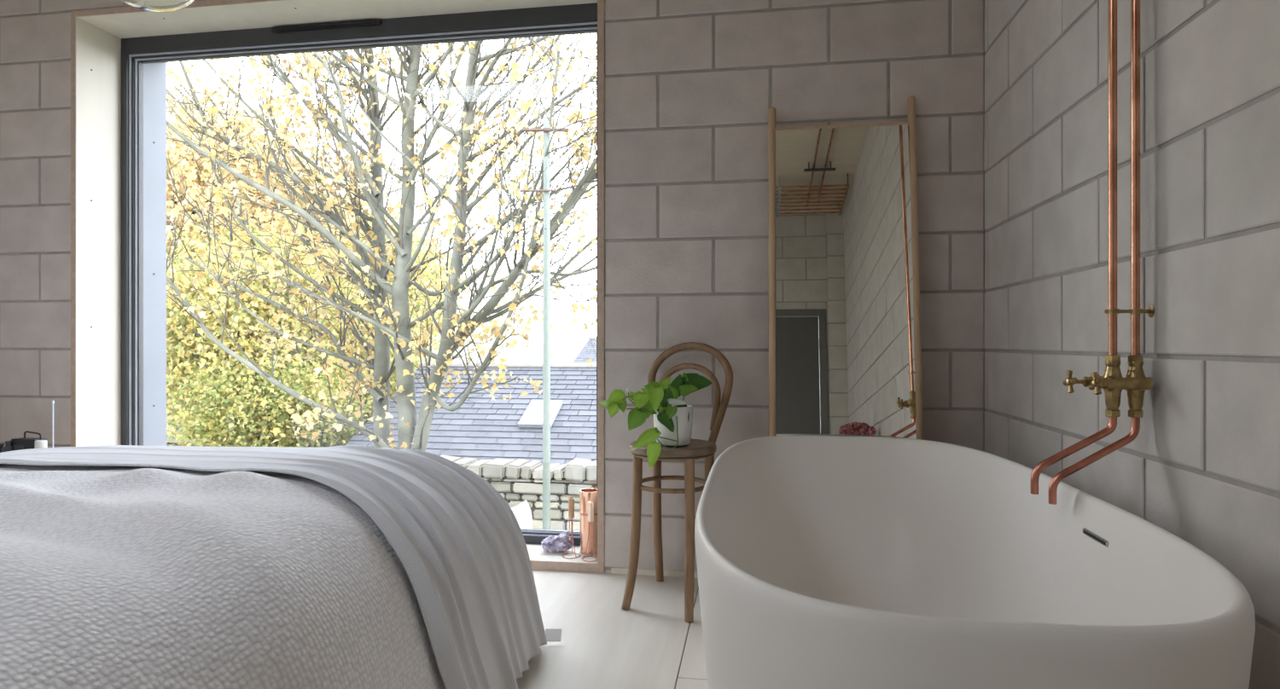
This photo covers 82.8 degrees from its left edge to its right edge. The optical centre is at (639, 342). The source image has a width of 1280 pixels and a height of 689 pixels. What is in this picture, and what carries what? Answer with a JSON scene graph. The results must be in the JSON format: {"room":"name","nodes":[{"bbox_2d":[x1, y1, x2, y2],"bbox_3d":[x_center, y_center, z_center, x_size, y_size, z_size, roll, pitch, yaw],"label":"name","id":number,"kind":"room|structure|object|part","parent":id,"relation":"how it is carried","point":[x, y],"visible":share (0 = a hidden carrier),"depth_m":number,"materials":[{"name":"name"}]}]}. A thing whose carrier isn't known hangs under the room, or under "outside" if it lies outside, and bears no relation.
{"room":"bedroom","nodes":[
{"label":"bedroom","id":0,"kind":"room"},
{"bbox_2d":[166,287,574,445],"bbox_3d":[-18.066,-1.387,39.314,44.000,7.066,48.000,0,0,9],"label":"terrain","id":1,"kind":"structure","parent":0,"point":[535,348],"depth_m":35.58,"materials":[{"name":"white"}]},
{"bbox_2d":[166,72,371,360],"bbox_3d":[-8.375,-1.802,14.124,6.704,6.800,6.778,0,0,-43],"label":"tree","id":2,"kind":"object","parent":1,"relation":"on","point":[178,146],"visible":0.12,"depth_m":12.90,"materials":[{"name":"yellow plant"}]},
{"bbox_2d":[170,135,477,364],"bbox_3d":[-7.452,-1.657,17.475,7.873,5.912,7.720,0,0,40],"label":"tree","id":3,"kind":"object","parent":1,"relation":"on","point":[431,272],"visible":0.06,"depth_m":17.03,"materials":[{"name":"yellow plant"}]},
{"bbox_2d":[166,422,585,447],"bbox_3d":[0.027,2.045,32.098,70.000,0.300,56.588,0,0,9],"label":"ground","id":4,"kind":"structure","parent":0,"point":[167,444],"depth_m":13.61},
{"bbox_2d":[166,325,393,448],"bbox_3d":[-5.707,0.730,11.316,3.548,2.347,3.908,0,0,26],"label":"bush","id":5,"kind":"object","parent":4,"relation":"on","point":[229,427],"visible":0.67,"depth_m":10.56,"materials":[{"name":"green plant"}]},
{"bbox_2d":[166,191,418,446],"bbox_3d":[-6.715,-0.318,12.645,5.492,4.440,5.690,0,0,9],"label":"tree","id":6,"kind":"object","parent":4,"relation":"on","point":[178,347],"visible":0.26,"depth_m":11.24,"materials":[{"name":"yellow plant"}]},
{"bbox_2d":[238,296,436,444],"bbox_3d":[-5.824,0.167,13.993,4.219,3.470,4.223,0,0,-17],"label":"tree","id":7,"kind":"object","parent":4,"relation":"on","point":[393,375],"visible":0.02,"depth_m":13.44,"materials":[{"name":"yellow plant"}]},
{"bbox_2d":[166,33,596,452],"bbox_3d":[-2.456,-2.590,8.096,9.596,10.119,4.719,0,0,20],"label":"autumn tree","id":8,"kind":"object","parent":4,"relation":"on","point":[413,433],"visible":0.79,"depth_m":8.51,"materials":[{"name":"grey plant"}]},
{"bbox_2d":[345,361,596,465],"bbox_3d":[0.551,1.170,12.416,9.200,1.650,5.702,0,0,9],"label":"roof","id":9,"kind":"object","parent":4,"relation":"on","point":[472,430],"visible":0.29,"depth_m":11.21,"materials":[{"name":"tile"}]},
{"bbox_3d":[-1.523,1.055,11.145,0.380,0.258,0.574,0,0,9],"label":"pane","id":10,"kind":"part","parent":9,"relation":"part of","materials":[{"name":"white glass"}]},
{"bbox_2d":[439,454,596,530],"bbox_3d":[-0.736,1.588,7.270,9.434,0.815,0.390,0,0,9],"label":"wall","id":11,"kind":"structure","parent":4,"relation":"on","point":[518,481],"depth_m":7.15,"materials":[{"name":"stone"}]},
{"bbox_2d":[510,500,532,529],"bbox_3d":[-0.990,1.507,4.928,0.461,0.784,0.503,0,0,9],"label":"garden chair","id":12,"kind":"object","parent":4,"relation":"on","point":[522,513],"visible":0.09,"depth_m":5.13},
{"bbox_2d":[519,116,568,529],"bbox_3d":[-0.885,-0.103,6.761,0.456,3.995,0.097,0,0,9],"label":"pole","id":13,"kind":"object","parent":4,"relation":"on","point":[546,130],"visible":0.85,"depth_m":6.74,"materials":[{"name":"metal"}]},
{"bbox_3d":[-0.871,-0.103,6.770,0.074,3.995,0.074,0,0,9],"label":"post","id":14,"kind":"part","parent":13,"relation":"part of","materials":[{"name":"metal"}]},
{"bbox_2d":[572,336,596,362],"bbox_3d":[3.570,0.880,25.707,11.000,2.230,8.102,0,0,9],"label":"house","id":15,"kind":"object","parent":4,"relation":"on","point":[587,352],"visible":0.04,"depth_m":25.03,"materials":[{"name":"stone"}]},
{"bbox_2d":[0,0,984,573],"bbox_3d":[-1.008,-0.645,3.356,5.357,3.580,0.471,0,0,9],"label":"wall","id":16,"kind":"structure","parent":0,"point":[691,86],"depth_m":2.92,"materials":[{"name":"concrete"}]},
{"bbox_2d":[143,62,166,446],"bbox_3d":[-1.332,-0.263,3.577,2.551,2.655,0.196,0,0,9],"label":"window frame","id":17,"kind":"structure","parent":16,"relation":"attached to","point":[154,74],"depth_m":3.76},
{"bbox_2d":[70,0,604,573],"bbox_3d":[-1.374,-0.287,3.307,2.527,2.505,0.270,0,0,9],"label":"trim","id":18,"kind":"structure","parent":16,"relation":"attached to","point":[96,35],"depth_m":3.40,"materials":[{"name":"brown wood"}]},
{"bbox_2d":[541,532,573,552],"bbox_3d":[-0.360,0.865,3.159,0.139,0.083,0.090,0,0,1],"label":"crystal","id":19,"kind":"object","parent":18,"relation":"on","point":[552,544],"visible":0.96,"depth_m":3.13},
{"bbox_2d":[562,498,580,558],"bbox_3d":[-0.292,0.783,3.084,0.076,0.247,0.076,0,0,9],"label":"candle holder","id":20,"kind":"object","parent":18,"relation":"on","point":[571,501],"visible":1,"depth_m":3.08,"materials":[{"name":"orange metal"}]},
{"bbox_3d":[-0.292,0.823,3.084,0.076,0.167,0.076,0,0,9],"label":"wire frame","id":21,"kind":"part","parent":20,"relation":"part of","materials":[{"name":"orange metal"}]},
{"bbox_2d":[568,498,574,518],"bbox_3d":[-0.292,0.702,3.084,0.025,0.085,0.025,0,0,9],"label":"candle cup","id":22,"kind":"object","parent":20,"relation":"on","point":[571,501],"depth_m":3.07,"materials":[{"name":"metal"}]},
{"bbox_2d":[579,488,597,555],"bbox_3d":[-0.218,0.772,3.143,0.087,0.268,0.087,0,0,9],"label":"copper vase","id":23,"kind":"object","parent":18,"relation":"on","point":[585,495],"visible":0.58,"depth_m":3.11,"materials":[{"name":"orange metal"}]},
{"bbox_2d":[581,500,597,562],"bbox_3d":[-0.205,0.785,3.042,0.076,0.242,0.076,0,0,9],"label":"candle holder","id":24,"kind":"object","parent":18,"relation":"on","point":[590,504],"visible":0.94,"depth_m":3.03,"materials":[{"name":"orange metal"}]},
{"bbox_3d":[-0.205,0.825,3.042,0.076,0.162,0.076,0,0,9],"label":"wire frame","id":25,"kind":"part","parent":24,"relation":"part of","materials":[{"name":"orange metal"}]},
{"bbox_2d":[587,500,593,522],"bbox_3d":[-0.205,0.707,3.042,0.025,0.085,0.025,0,0,9],"label":"candle","id":26,"kind":"object","parent":24,"relation":"on","point":[590,504],"depth_m":3.03,"materials":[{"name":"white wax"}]},
{"bbox_2d":[121,2,597,546],"bbox_3d":[-1.354,-0.302,3.435,2.471,2.419,0.090,0,0,9],"label":"window","id":27,"kind":"structure","parent":16,"relation":"in","point":[574,19],"depth_m":3.54,"materials":[{"name":"black metal"}]},
{"bbox_2d":[271,19,381,33],"bbox_3d":[-1.483,-1.494,3.421,0.560,0.024,0.021,0,0,9],"label":"vent","id":28,"kind":"object","parent":27,"relation":"attached to","point":[369,25],"depth_m":3.42,"materials":[{"name":"black plastic"}]},
{"bbox_2d":[610,567,698,578],"bbox_3d":[0.588,0.933,2.861,1.429,0.024,0.008,0,0,9],"label":"baseboard","id":29,"kind":"structure","parent":16,"relation":"attached to","point":[613,571],"depth_m":2.94,"materials":[{"name":"brown wood"}]},
{"bbox_2d":[516,570,708,688],"bbox_3d":[-1.414,1.045,0.797,5.357,0.200,4.732,0,0,9],"label":"floor","id":30,"kind":"structure","parent":0,"point":[602,645],"depth_m":2.33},
{"bbox_2d":[621,342,733,622],"bbox_3d":[0.122,0.474,2.694,0.349,0.954,0.401,0,0,28],"label":"bentwood chair","id":31,"kind":"object","parent":30,"relation":"on","point":[696,449],"visible":0.74,"depth_m":2.60,"materials":[{"name":"brown wood"}]},
{"bbox_3d":[-0.030,0.676,2.595,0.088,0.545,0.036,0,0,-37],"label":"leg","id":32,"kind":"part","parent":31,"relation":"part of","materials":[{"name":"brown wood"}]},
{"bbox_2d":[596,372,712,468],"bbox_3d":[0.075,0.269,2.581,0.423,0.324,0.204,0,0,-21],"label":"potted plant","id":33,"kind":"object","parent":31,"relation":"on","point":[672,416],"visible":1,"depth_m":2.57,"materials":[{"name":"green plant"}]},
{"bbox_3d":[0.098,0.316,2.562,0.080,0.115,0.065,0,0,9],"label":"stem","id":34,"kind":"part","parent":33,"relation":"part of","materials":[{"name":"green plant"}]},
{"bbox_3d":[0.077,0.336,2.542,0.110,0.023,0.011,0,0,5],"label":"stem","id":35,"kind":"part","parent":33,"relation":"part of","materials":[{"name":"green plant"}]},
{"bbox_3d":[0.120,0.297,2.630,0.146,0.139,0.146,0,0,9],"label":"pot","id":36,"kind":"part","parent":33,"relation":"part of","materials":[{"name":"ceramic"}]},
{"bbox_3d":[0.071,0.677,2.837,0.037,0.548,0.125,0,0,9],"label":"leg","id":37,"kind":"part","parent":31,"relation":"part of","materials":[{"name":"brown wood"}]},
{"bbox_3d":[0.120,0.384,2.660,0.320,0.031,0.320,0,0,9],"label":"seat","id":38,"kind":"part","parent":31,"relation":"part of","materials":[{"name":"brown wood"}]},
{"bbox_3d":[0.168,0.677,2.498,0.038,0.546,0.104,0,0,9],"label":"leg","id":39,"kind":"part","parent":31,"relation":"part of","materials":[{"name":"brown wood"}]},
{"bbox_3d":[0.283,0.676,2.727,0.093,0.546,0.036,0,0,-31],"label":"leg","id":40,"kind":"part","parent":31,"relation":"part of","materials":[{"name":"brown wood"}]},
{"bbox_2d":[768,95,923,440],"bbox_3d":[0.761,0.003,2.712,0.551,1.887,0.226,0,0,9],"label":"leaning mirror","id":41,"kind":"object","parent":30,"relation":"on","point":[845,343],"visible":0.59,"depth_m":2.73,"materials":[{"name":"brown mirror"}]},
{"bbox_3d":[0.774,-0.832,2.793,0.498,0.012,0.012,0,0,9],"label":"rail","id":42,"kind":"part","parent":41,"relation":"part of","materials":[{"name":"wood"}]},
{"bbox_2d":[694,436,1255,688],"bbox_3d":[0.572,0.635,1.689,0.839,0.620,1.734,0,0,9],"label":"bathtub","id":43,"kind":"object","parent":30,"relation":"on","point":[823,562],"visible":0.98,"depth_m":1.50,"materials":[{"name":"white ceramic"}]},
{"bbox_3d":[-2.818,0.740,3.110,1.100,0.410,0.460,0,0,9],"label":"shelf","id":44,"kind":"object","parent":30,"relation":"on","visible":0},
{"bbox_2d":[0,443,4,453],"bbox_3d":[-2.713,0.482,3.083,0.040,0.105,0.040,0,0,9],"label":"bottle","id":45,"kind":"object","parent":44,"relation":"on","point":[1,445],"visible":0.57,"depth_m":3.08,"materials":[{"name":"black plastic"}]},
{"bbox_2d":[1,441,14,452],"bbox_3d":[-2.676,0.475,3.077,0.044,0.118,0.044,0,0,9],"label":"bottle","id":46,"kind":"object","parent":44,"relation":"on","point":[8,447],"visible":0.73,"depth_m":3.07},
{"bbox_2d":[10,430,46,450],"bbox_3d":[-2.616,0.456,3.107,0.130,0.157,0.062,0,0,9],"label":"radio","id":47,"kind":"object","parent":44,"relation":"on","point":[24,443],"visible":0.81,"depth_m":3.08,"materials":[{"name":"black plastic"}]},
{"bbox_3d":[-2.596,0.396,3.105,0.087,0.037,0.007,0,0,9],"label":"handle","id":48,"kind":"part","parent":47,"relation":"part of","materials":[{"name":"black plastic"}]},
{"bbox_2d":[34,440,46,448],"bbox_3d":[-2.537,0.474,3.075,0.042,0.120,0.042,0,0,9],"label":"candle","id":49,"kind":"object","parent":44,"relation":"on","point":[39,444],"visible":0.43,"depth_m":3.06,"materials":[{"name":"wax"}]},
{"bbox_2d":[51,401,54,448],"bbox_3d":[-2.441,0.388,3.020,0.060,0.294,0.060,0,0,9],"label":"candle","id":50,"kind":"object","parent":44,"relation":"on","point":[52,402],"visible":0.43,"depth_m":3.02,"materials":[{"name":"white wax"}]},
{"bbox_2d":[983,0,1279,688],"bbox_3d":[1.082,-0.645,0.399,0.301,3.580,4.727,0,0,9],"label":"wall","id":51,"kind":"structure","parent":0,"point":[1201,467],"depth_m":1.57,"materials":[{"name":"tile"}]},
{"bbox_2d":[1030,0,1154,505],"bbox_3d":[0.712,-0.927,0.217,0.375,2.572,2.952,0,0,9],"label":"tap","id":52,"kind":"object","parent":51,"relation":"attached to","point":[1112,382],"visible":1,"depth_m":1.59,"materials":[{"name":"orange metal"}]},
{"bbox_3d":[0.973,0.088,1.644,0.018,0.052,0.052,0,0,9],"label":"cross handle","id":53,"kind":"part","parent":52,"relation":"part of","materials":[{"name":"gold metal"}]},
{"bbox_3d":[0.962,0.249,1.612,0.177,0.178,0.016,0,0,9],"label":"spout","id":54,"kind":"part","parent":52,"relation":"part of","materials":[{"name":"orange metal"}]},
{"bbox_3d":[1.003,0.260,1.606,0.185,0.199,0.016,0,0,9],"label":"spout","id":55,"kind":"part","parent":52,"relation":"part of","materials":[{"name":"orange metal"}]},
{"bbox_3d":[0.989,0.088,1.575,0.018,0.050,0.050,0,0,9],"label":"cross handle","id":56,"kind":"part","parent":52,"relation":"part of","materials":[{"name":"gold metal"}]},
{"bbox_3d":[-1.384,-2.385,0.990,5.357,0.300,5.122,0,0,9],"label":"ceiling","id":57,"kind":"structure","parent":0,"visible":0},
{"bbox_2d":[120,0,194,12],"bbox_3d":[-1.426,-1.604,2.100,0.284,1.263,0.284,0,0,9],"label":"pendant lamp","id":58,"kind":"object","parent":57,"relation":"hanging from","point":[162,6],"visible":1,"depth_m":2.11,"materials":[{"name":"white"}]},
{"bbox_3d":[-1.659,0.695,1.544,2.000,0.500,1.730,0,0,9],"label":"bed","id":59,"kind":"object","parent":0,"visible":0},
{"bbox_2d":[0,464,445,688],"bbox_3d":[-1.595,0.628,1.544,2.322,0.626,1.992,0,0,9],"label":"quilt","id":60,"kind":"object","parent":59,"relation":"on","point":[112,577],"visible":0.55,"depth_m":1.32,"materials":[{"name":"white fabric"}]},
{"bbox_2d":[0,445,562,688],"bbox_3d":[-1.458,0.631,2.151,2.354,0.616,0.773,0,0,9],"label":"throw","id":61,"kind":"object","parent":59,"relation":"on","point":[462,549],"visible":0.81,"depth_m":1.97,"materials":[{"name":"fabric"}]}
]}

